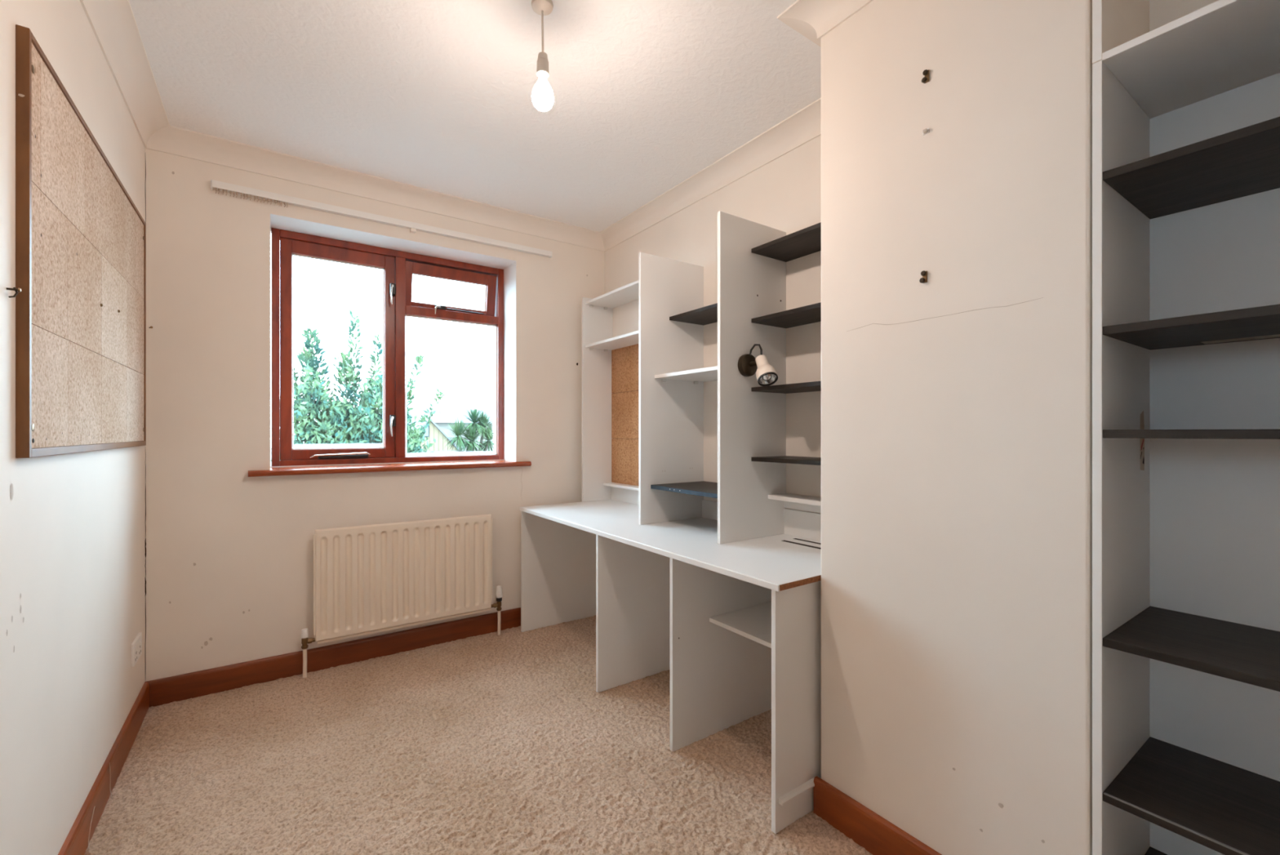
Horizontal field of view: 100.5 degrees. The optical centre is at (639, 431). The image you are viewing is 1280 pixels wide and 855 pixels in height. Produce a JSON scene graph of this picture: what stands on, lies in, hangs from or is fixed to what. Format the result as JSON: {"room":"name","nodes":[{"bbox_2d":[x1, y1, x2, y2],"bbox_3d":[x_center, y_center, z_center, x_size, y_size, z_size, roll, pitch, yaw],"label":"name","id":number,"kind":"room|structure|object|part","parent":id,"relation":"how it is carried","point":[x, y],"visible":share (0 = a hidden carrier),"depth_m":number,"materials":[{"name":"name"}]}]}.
{"room":"home office","nodes":[
{"label":"home office","id":0,"kind":"room"},
{"bbox_2d":[0,0,145,854],"bbox_3d":[-0.938,-0.035,0.495,0.121,2.450,4.683,0,0,-35],"label":"wall","id":1,"kind":"structure","parent":0,"point":[73,525],"depth_m":1.31,"materials":[{"name":"paint"}]},
{"bbox_2d":[6,287,21,297],"bbox_3d":[-1.244,-0.277,1.054,0.023,0.022,0.010,0,0,-35],"label":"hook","id":2,"kind":"object","parent":1,"relation":"attached to","point":[15,289],"visible":1,"depth_m":1.05,"materials":[{"name":"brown metal"}]},
{"bbox_2d":[15,24,146,457],"bbox_3d":[-1.622,-0.390,1.604,0.020,0.886,1.250,0,0,-35],"label":"cork board","id":3,"kind":"object","parent":1,"relation":"attached to","point":[81,237],"visible":1,"depth_m":1.32,"materials":[{"name":"brown"}]},
{"bbox_3d":[-1.623,0.044,1.604,0.020,0.018,1.223,0,0,-35],"label":"frame rail","id":4,"kind":"part","parent":3,"relation":"part of","materials":[{"name":"wood"}]},
{"bbox_3d":[-1.623,-0.827,1.604,0.020,0.013,1.223,0,0,-35],"label":"frame rail","id":5,"kind":"part","parent":3,"relation":"part of","materials":[{"name":"brown wood"}]},
{"bbox_2d":[88,805,95,848],"bbox_3d":[-1.527,1.099,1.481,0.005,0.068,0.086,0,0,-38],"label":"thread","id":6,"kind":"object","parent":1,"relation":"attached to","point":[95,806],"visible":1,"depth_m":1.48,"materials":[{"name":"beige fabric"}]},
{"bbox_2d":[57,682,149,854],"bbox_3d":[-1.284,1.087,1.112,0.015,0.106,2.650,0,0,-35],"label":"baseboard","id":7,"kind":"structure","parent":1,"relation":"attached to","point":[76,842],"depth_m":1.62,"materials":[{"name":"brown wood"}]},
{"bbox_2d":[109,762,111,797],"bbox_3d":[-1.646,1.080,1.654,0.028,0.104,0.004,0,0,39],"label":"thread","id":8,"kind":"object","parent":1,"relation":"attached to","point":[109,762],"visible":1,"depth_m":1.66,"materials":[{"name":"beige fabric"}]},
{"bbox_2d":[80,0,169,147],"bbox_3d":[-0.989,-1.218,0.752,0.088,0.083,3.603,0,0,-35],"label":"coving","id":9,"kind":"structure","parent":1,"relation":"attached to","point":[113,23],"depth_m":1.76,"materials":[{"name":"paint"}]},
{"bbox_2d":[131,631,142,666],"bbox_3d":[-1.935,0.835,2.047,0.012,0.086,0.146,0,0,-35],"label":"wall socket","id":10,"kind":"object","parent":1,"relation":"attached to","point":[136,646],"visible":1,"depth_m":2.02,"materials":[{"name":"white plastic"}]},
{"bbox_2d":[145,148,604,680],"bbox_3d":[-1.178,-0.035,2.995,2.339,2.450,0.301,0,0,-35],"label":"wall","id":11,"kind":"structure","parent":0,"point":[229,553],"depth_m":2.43,"materials":[{"name":"paint"}]},
{"bbox_2d":[144,607,520,706],"bbox_3d":[-1.137,1.087,2.833,2.218,0.106,0.015,0,0,-35],"label":"baseboard","id":12,"kind":"structure","parent":11,"relation":"attached to","point":[166,690],"depth_m":2.55,"materials":[{"name":"brown wood"}]},
{"bbox_2d":[145,124,604,251],"bbox_3d":[-1.117,-1.218,2.803,2.218,0.083,0.088,0,0,-35],"label":"coving","id":13,"kind":"structure","parent":11,"relation":"attached to","point":[171,140],"depth_m":2.62,"materials":[{"name":"paint"}]},
{"bbox_2d":[210,179,551,257],"bbox_3d":[-1.204,-1.067,2.775,1.615,0.051,0.033,0,0,-35],"label":"track","id":14,"kind":"object","parent":11,"relation":"attached to","point":[413,227],"visible":1,"depth_m":2.64,"materials":[{"name":"white plastic"}]},
{"bbox_2d":[248,227,531,476],"bbox_3d":[-1.290,-0.403,2.891,1.345,1.205,0.343,0,0,-35],"label":"window","id":15,"kind":"structure","parent":11,"relation":"in","point":[398,267],"depth_m":2.92,"materials":[{"name":"brown wood"}]},
{"bbox_3d":[-1.560,0.120,2.774,0.275,0.026,0.012,0,0,-35],"label":"stay arm","id":16,"kind":"part","parent":15,"relation":"part of","materials":[{"name":"silver metal"}]},
{"bbox_3d":[-1.347,0.159,2.979,1.111,0.038,0.070,0,0,-35],"label":"frame sill","id":17,"kind":"part","parent":15,"relation":"part of","materials":[{"name":"brown wood"}]},
{"bbox_3d":[-1.351,-0.033,2.902,0.014,0.113,0.032,0,0,-6],"label":"lever","id":18,"kind":"part","parent":15,"relation":"part of","materials":[{"name":"silver metal"}]},
{"bbox_3d":[-1.351,-0.752,2.902,0.014,0.113,0.032,0,0,-6],"label":"lever","id":19,"kind":"part","parent":15,"relation":"part of","materials":[{"name":"silver metal"}]},
{"bbox_3d":[-1.358,-0.063,2.922,0.029,0.064,0.034,0,0,-35],"label":"handle","id":20,"kind":"part","parent":15,"relation":"part of","materials":[{"name":"silver metal"}]},
{"bbox_3d":[-1.358,-0.783,2.922,0.029,0.064,0.034,0,0,-35],"label":"handle","id":21,"kind":"part","parent":15,"relation":"part of","materials":[{"name":"silver metal"}]},
{"bbox_3d":[-1.265,0.186,2.859,1.189,0.027,0.261,0,0,-35],"label":"sill","id":22,"kind":"part","parent":15,"relation":"part of","materials":[{"name":"brown wood"}]},
{"bbox_3d":[-1.159,-0.700,3.045,0.012,0.056,0.039,0,0,22],"label":"catch lever","id":23,"kind":"part","parent":15,"relation":"part of","materials":[{"name":"silver metal"}]},
{"bbox_2d":[405,260,496,315],"bbox_3d":[-1.117,-0.836,3.153,0.524,0.261,0.110,0,0,-35],"label":"window pane","id":24,"kind":"object","parent":15,"relation":"attached to","point":[433,268],"depth_m":3.13,"materials":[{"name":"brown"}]},
{"bbox_2d":[301,514,502,677],"bbox_3d":[-1.187,0.800,2.756,0.962,0.684,0.086,0,0,-35],"label":"radiator","id":25,"kind":"object","parent":11,"relation":"attached to","point":[372,577],"visible":1,"depth_m":2.69,"materials":[{"name":"metal"}]},
{"bbox_3d":[-1.175,0.720,2.729,0.842,0.524,0.014,0,0,-35],"label":"panel","id":26,"kind":"part","parent":25,"relation":"part of","materials":[{"name":"metal"}]},
{"bbox_2d":[128,0,821,231],"bbox_3d":[-0.171,-1.310,1.441,2.418,0.100,4.003,0,0,-35],"label":"ceiling","id":27,"kind":"structure","parent":0,"point":[432,95],"depth_m":1.94,"materials":[{"name":"white paint"}]},
{"bbox_2d":[531,0,553,111],"bbox_3d":[-0.286,-1.104,1.563,0.066,0.312,0.064,0,0,-35],"label":"pendant lamp","id":28,"kind":"object","parent":27,"relation":"hanging from","point":[542,95],"visible":1,"depth_m":1.55,"materials":[{"name":"white glass"}]},
{"bbox_3d":[-0.285,-0.966,1.563,0.064,0.036,0.064,0,0,-35],"label":"bulb","id":29,"kind":"part","parent":28,"relation":"part of","materials":[{"name":"white glass"}]},
{"bbox_2d":[84,614,872,854],"bbox_3d":[-0.115,1.140,1.360,2.224,0.008,3.606,0,0,-35],"label":"floor","id":30,"kind":"structure","parent":0,"point":[491,743],"depth_m":1.80,"materials":[{"name":"carpet"}]},
{"bbox_2d":[519,499,821,833],"bbox_3d":[0.105,0.784,2.443,0.621,0.712,1.889,0,0,-35],"label":"desk","id":31,"kind":"object","parent":30,"relation":"on","point":[735,625],"visible":0.82,"depth_m":2.04,"materials":[{"name":"laminate"}]},
{"bbox_3d":[-0.425,0.793,3.213,0.614,0.693,0.016,0,0,-35],"label":"upright panel","id":32,"kind":"part","parent":31,"relation":"part of","materials":[{"name":"white laminate"}]},
{"bbox_3d":[0.063,0.793,2.509,0.614,0.693,0.016,0,0,-35],"label":"upright panel","id":33,"kind":"part","parent":31,"relation":"part of","materials":[{"name":"white laminate"}]},
{"bbox_2d":[520,499,821,591],"bbox_3d":[0.106,0.438,2.444,0.618,0.019,1.889,0,0,-35],"label":"countertop","id":34,"kind":"structure","parent":31,"relation":"on","point":[787,565],"depth_m":2.06,"materials":[{"name":"laminate"}]},
{"bbox_2d":[582,211,821,543],"bbox_3d":[0.200,-0.209,2.512,0.387,1.273,1.899,0,0,-35],"label":"shelving","id":35,"kind":"object","parent":31,"relation":"on","point":[749,490],"visible":0.91,"depth_m":2.46,"materials":[{"name":"white laminate"}]},
{"bbox_3d":[-0.013,-0.795,2.983,0.197,0.016,0.851,0,0,-35],"label":"white shelf","id":36,"kind":"part","parent":35,"relation":"part of","materials":[{"name":"laminate"}]},
{"bbox_3d":[-0.012,-0.529,2.983,0.195,0.016,0.851,0,0,-35],"label":"white shelf","id":37,"kind":"part","parent":35,"relation":"part of","materials":[{"name":"laminate"}]},
{"bbox_3d":[0.039,0.326,3.019,0.071,0.016,0.851,0,0,-35],"label":"white shelf","id":38,"kind":"part","parent":35,"relation":"part of","materials":[{"name":"laminate"}]},
{"bbox_3d":[0.064,0.381,3.036,0.011,0.094,0.851,0,0,-35],"label":"rail","id":39,"kind":"part","parent":35,"relation":"part of","materials":[{"name":"white laminate"}]},
{"bbox_3d":[0.329,0.255,2.375,0.328,0.018,0.505,0,0,-35],"label":"black shelf","id":40,"kind":"part","parent":35,"relation":"part of","materials":[{"name":"brown wood"}]},
{"bbox_3d":[0.338,-0.260,2.381,0.307,0.016,0.505,0,0,-35],"label":"white shelf","id":41,"kind":"part","parent":35,"relation":"part of","materials":[{"name":"laminate"}]},
{"bbox_3d":[0.374,-0.545,2.407,0.218,0.016,0.505,0,0,-35],"label":"black shelf","id":42,"kind":"part","parent":35,"relation":"part of","materials":[{"name":"brown wood"}]},
{"bbox_3d":[0.459,0.384,2.466,0.011,0.088,0.505,0,0,-35],"label":"rail","id":43,"kind":"part","parent":35,"relation":"part of","materials":[{"name":"white laminate"}]},
{"bbox_2d":[737,343,777,386],"bbox_3d":[0.460,-0.259,2.041,0.090,0.171,0.169,0,0,-30],"label":"spot lamp","id":44,"kind":"object","parent":35,"relation":"attached to","point":[766,374],"visible":1,"depth_m":2.03,"materials":[{"name":"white metal"}]},
{"bbox_3d":[0.452,-0.266,2.060,0.020,0.020,0.083,0,0,-26],"label":"arm","id":45,"kind":"part","parent":44,"relation":"part of","materials":[{"name":"brown metal"}]},
{"bbox_3d":[0.470,-0.237,2.014,0.081,0.120,0.106,0,0,-35],"label":"lamp shade","id":46,"kind":"part","parent":44,"relation":"part of","materials":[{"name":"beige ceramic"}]},
{"bbox_3d":[0.672,0.108,1.985,0.209,0.016,0.495,0,0,-35],"label":"black shelf","id":47,"kind":"part","parent":35,"relation":"part of","materials":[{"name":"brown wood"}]},
{"bbox_3d":[0.672,-0.171,1.985,0.209,0.016,0.495,0,0,-35],"label":"black shelf","id":48,"kind":"part","parent":35,"relation":"part of","materials":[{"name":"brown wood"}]},
{"bbox_3d":[0.672,-0.446,1.985,0.209,0.016,0.495,0,0,-35],"label":"black shelf","id":49,"kind":"part","parent":35,"relation":"part of","materials":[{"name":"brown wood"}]},
{"bbox_3d":[0.672,-0.726,1.985,0.209,0.016,0.495,0,0,-35],"label":"black shelf","id":50,"kind":"part","parent":35,"relation":"part of","materials":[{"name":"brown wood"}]},
{"bbox_3d":[0.713,0.266,2.013,0.111,0.017,0.495,0,0,-35],"label":"white shelf","id":51,"kind":"part","parent":35,"relation":"part of","materials":[{"name":"laminate"}]},
{"bbox_3d":[0.754,0.296,2.042,0.011,0.044,0.495,0,0,-35],"label":"rail","id":52,"kind":"part","parent":35,"relation":"part of","materials":[{"name":"white laminate"}]},
{"bbox_3d":[0.754,0.375,2.042,0.011,0.106,0.495,0,0,-35],"label":"rail","id":53,"kind":"part","parent":35,"relation":"part of","materials":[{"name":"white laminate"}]},
{"bbox_3d":[0.363,0.793,2.077,0.614,0.693,0.016,0,0,-35],"label":"upright panel","id":54,"kind":"part","parent":31,"relation":"part of","materials":[{"name":"white laminate"}]},
{"bbox_2d":[709,600,771,648],"bbox_3d":[0.570,0.703,1.934,0.438,0.016,0.455,0,0,-35],"label":"shelf","id":55,"kind":"object","parent":31,"relation":"attached to","point":[752,620],"depth_m":1.97,"materials":[{"name":"white laminate"}]},
{"bbox_3d":[0.632,0.793,1.690,0.614,0.693,0.016,0,0,-35],"label":"upright panel","id":56,"kind":"part","parent":31,"relation":"part of","materials":[{"name":"white laminate"}]},
{"bbox_2d":[1092,0,1279,854],"bbox_3d":[1.322,0.129,0.847,0.438,2.022,0.834,0,0,-35],"label":"shelving","id":57,"kind":"object","parent":30,"relation":"on","point":[1186,109],"visible":1,"depth_m":1.11,"materials":[{"name":"white laminate"}]},
{"bbox_3d":[1.089,-0.810,1.183,0.438,0.144,0.016,0,0,-35],"label":"panel","id":58,"kind":"part","parent":57,"relation":"part of","materials":[{"name":"paint"}]},
{"bbox_3d":[1.052,0.202,1.157,0.347,1.876,0.016,0,0,-35],"label":"panel","id":59,"kind":"part","parent":57,"relation":"part of","materials":[{"name":"white laminate"}]},
{"bbox_3d":[1.291,0.978,0.825,0.323,0.016,0.803,0,0,-35],"label":"shelf","id":60,"kind":"part","parent":57,"relation":"part of","materials":[{"name":"brown wood"}]},
{"bbox_3d":[1.322,-0.742,0.847,0.438,0.015,0.803,0,0,-35],"label":"shelf","id":61,"kind":"part","parent":57,"relation":"part of","materials":[{"name":"white laminate"}]},
{"bbox_3d":[1.284,0.721,0.820,0.341,0.016,0.803,0,0,-35],"label":"black shelf","id":62,"kind":"part","parent":57,"relation":"part of","materials":[{"name":"brown wood"}]},
{"bbox_3d":[1.284,0.415,0.820,0.341,0.016,0.803,0,0,-35],"label":"black shelf","id":63,"kind":"part","parent":57,"relation":"part of","materials":[{"name":"brown wood"}]},
{"bbox_3d":[1.284,0.003,0.820,0.341,0.016,0.803,0,0,-35],"label":"black shelf","id":64,"kind":"part","parent":57,"relation":"part of","materials":[{"name":"brown wood"}]},
{"bbox_3d":[1.284,-0.201,0.820,0.341,0.016,0.803,0,0,-35],"label":"black shelf","id":65,"kind":"part","parent":57,"relation":"part of","materials":[{"name":"brown wood"}]},
{"bbox_3d":[1.284,-0.507,0.820,0.341,0.016,0.803,0,0,-35],"label":"black shelf","id":66,"kind":"part","parent":57,"relation":"part of","materials":[{"name":"brown wood"}]},
{"bbox_3d":[1.426,0.193,0.919,0.004,1.854,0.803,0,0,-35],"label":"panel","id":67,"kind":"part","parent":57,"relation":"part of","materials":[{"name":"white laminate"}]},
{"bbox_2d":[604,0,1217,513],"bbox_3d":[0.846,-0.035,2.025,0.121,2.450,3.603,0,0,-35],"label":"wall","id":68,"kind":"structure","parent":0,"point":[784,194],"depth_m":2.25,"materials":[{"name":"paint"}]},
{"bbox_2d":[611,343,638,485],"bbox_3d":[0.063,-0.102,3.035,0.013,0.839,0.849,0,0,-35],"label":"cork pinboard","id":69,"kind":"object","parent":68,"relation":"attached to","point":[624,360],"visible":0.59,"depth_m":3.26,"materials":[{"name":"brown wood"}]},
{"bbox_2d":[600,97,821,251],"bbox_3d":[0.298,-1.218,2.632,0.088,0.083,1.983,0,0,-35],"label":"coving","id":70,"kind":"structure","parent":68,"relation":"attached to","point":[803,126],"depth_m":2.50,"materials":[{"name":"paint"}]},
{"bbox_2d":[821,0,1149,854],"bbox_3d":[0.901,-0.050,1.455,0.441,2.420,0.637,0,0,-35],"label":"wall","id":71,"kind":"structure","parent":0,"point":[957,404],"depth_m":1.27,"materials":[{"name":"paint"}]},
{"bbox_2d":[777,17,821,47],"bbox_3d":[0.658,-1.218,1.728,0.528,0.083,0.088,0,0,-35],"label":"coving","id":72,"kind":"structure","parent":71,"relation":"attached to","point":[803,28],"depth_m":1.65,"materials":[{"name":"paint"}]},
{"bbox_2d":[777,0,873,39],"bbox_3d":[0.659,-1.218,1.341,0.088,0.083,0.725,0,0,-35],"label":"coving","id":73,"kind":"structure","parent":71,"relation":"attached to","point":[824,15],"depth_m":1.55,"materials":[{"name":"paint"}]},
{"bbox_2d":[813,775,942,854],"bbox_3d":[0.711,1.087,1.330,0.015,0.106,0.649,0,0,-35],"label":"baseboard","id":74,"kind":"structure","parent":71,"relation":"attached to","point":[868,829],"depth_m":1.46,"materials":[{"name":"brown wood"}]},
{"bbox_2d":[919,270,927,283],"bbox_3d":[0.712,-0.390,1.336,0.014,0.030,0.016,0,0,-35],"label":"wall hook","id":75,"kind":"object","parent":71,"relation":"attached to","point":[924,273],"visible":1,"depth_m":1.33,"materials":[{"name":"brown metal"}]},
{"bbox_3d":[0.715,-0.389,1.334,0.004,0.028,0.011,0,0,-35],"label":"mount plate","id":76,"kind":"part","parent":75,"relation":"part of","materials":[{"name":"gold metal"}]},
{"bbox_2d":[921,69,929,83],"bbox_3d":[0.715,-0.889,1.332,0.014,0.030,0.016,0,0,-35],"label":"wall hook","id":77,"kind":"object","parent":71,"relation":"attached to","point":[926,73],"visible":1,"depth_m":1.33,"materials":[{"name":"brown metal"}]},
{"bbox_3d":[0.718,-0.889,1.330,0.004,0.028,0.011,0,0,-35],"label":"mount plate","id":78,"kind":"part","parent":77,"relation":"part of","materials":[{"name":"gold metal"}]},
{"bbox_2d":[922,128,928,135],"bbox_3d":[0.715,-0.753,1.332,0.013,0.012,0.015,0,0,-35],"label":"wall hook","id":79,"kind":"object","parent":71,"relation":"attached to","point":[926,131],"visible":1,"depth_m":1.33,"materials":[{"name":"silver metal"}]},
{"label":"outside","id":80,"kind":"structure","parent":0,"visible":0},
{"bbox_3d":[-22.005,3.840,84.303,180.000,0.100,156.400,0,0,-35],"label":"ground","id":81,"kind":"structure","parent":80,"visible":0},
{"bbox_2d":[270,309,445,460],"bbox_3d":[-2.922,1.230,5.680,1.765,5.123,1.727,0,0,-38],"label":"tree","id":82,"kind":"object","parent":81,"relation":"on","point":[338,424],"visible":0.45,"depth_m":5.44,"materials":[{"name":"green plant"}]},
{"bbox_2d":[408,417,458,452],"bbox_3d":[-21.156,1.255,50.989,6.400,5.070,8.500,0,0,-35],"label":"house","id":83,"kind":"structure","parent":81,"relation":"on","point":[433,430],"depth_m":48.04,"materials":[{"name":"grey tile"}]},
{"bbox_3d":[-19.075,-0.095,47.467,0.360,0.870,0.040,0,0,-35],"label":"pane","id":84,"kind":"part","parent":83,"relation":"part of","materials":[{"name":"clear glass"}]},
{"bbox_2d":[408,404,494,451],"bbox_3d":[-29.626,-0.185,81.691,12.100,7.950,10.400,0,0,-35],"label":"house","id":85,"kind":"structure","parent":81,"relation":"on","point":[442,415],"depth_m":78.93,"materials":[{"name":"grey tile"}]},
{"bbox_2d":[422,450,494,455],"bbox_3d":[-7.157,2.246,19.427,9.600,3.088,0.080,0,0,-35],"label":"fence","id":86,"kind":"object","parent":81,"relation":"on","point":[466,452],"visible":0.08,"depth_m":19.77,"materials":[{"name":"white"}]},
{"bbox_2d":[440,402,494,451],"bbox_3d":[-7.422,1.227,23.880,2.005,5.176,3.507,0,0,30],"label":"palm","id":87,"kind":"object","parent":81,"relation":"on","point":[479,424],"visible":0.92,"depth_m":23.79,"materials":[{"name":"green plant"}]}
]}

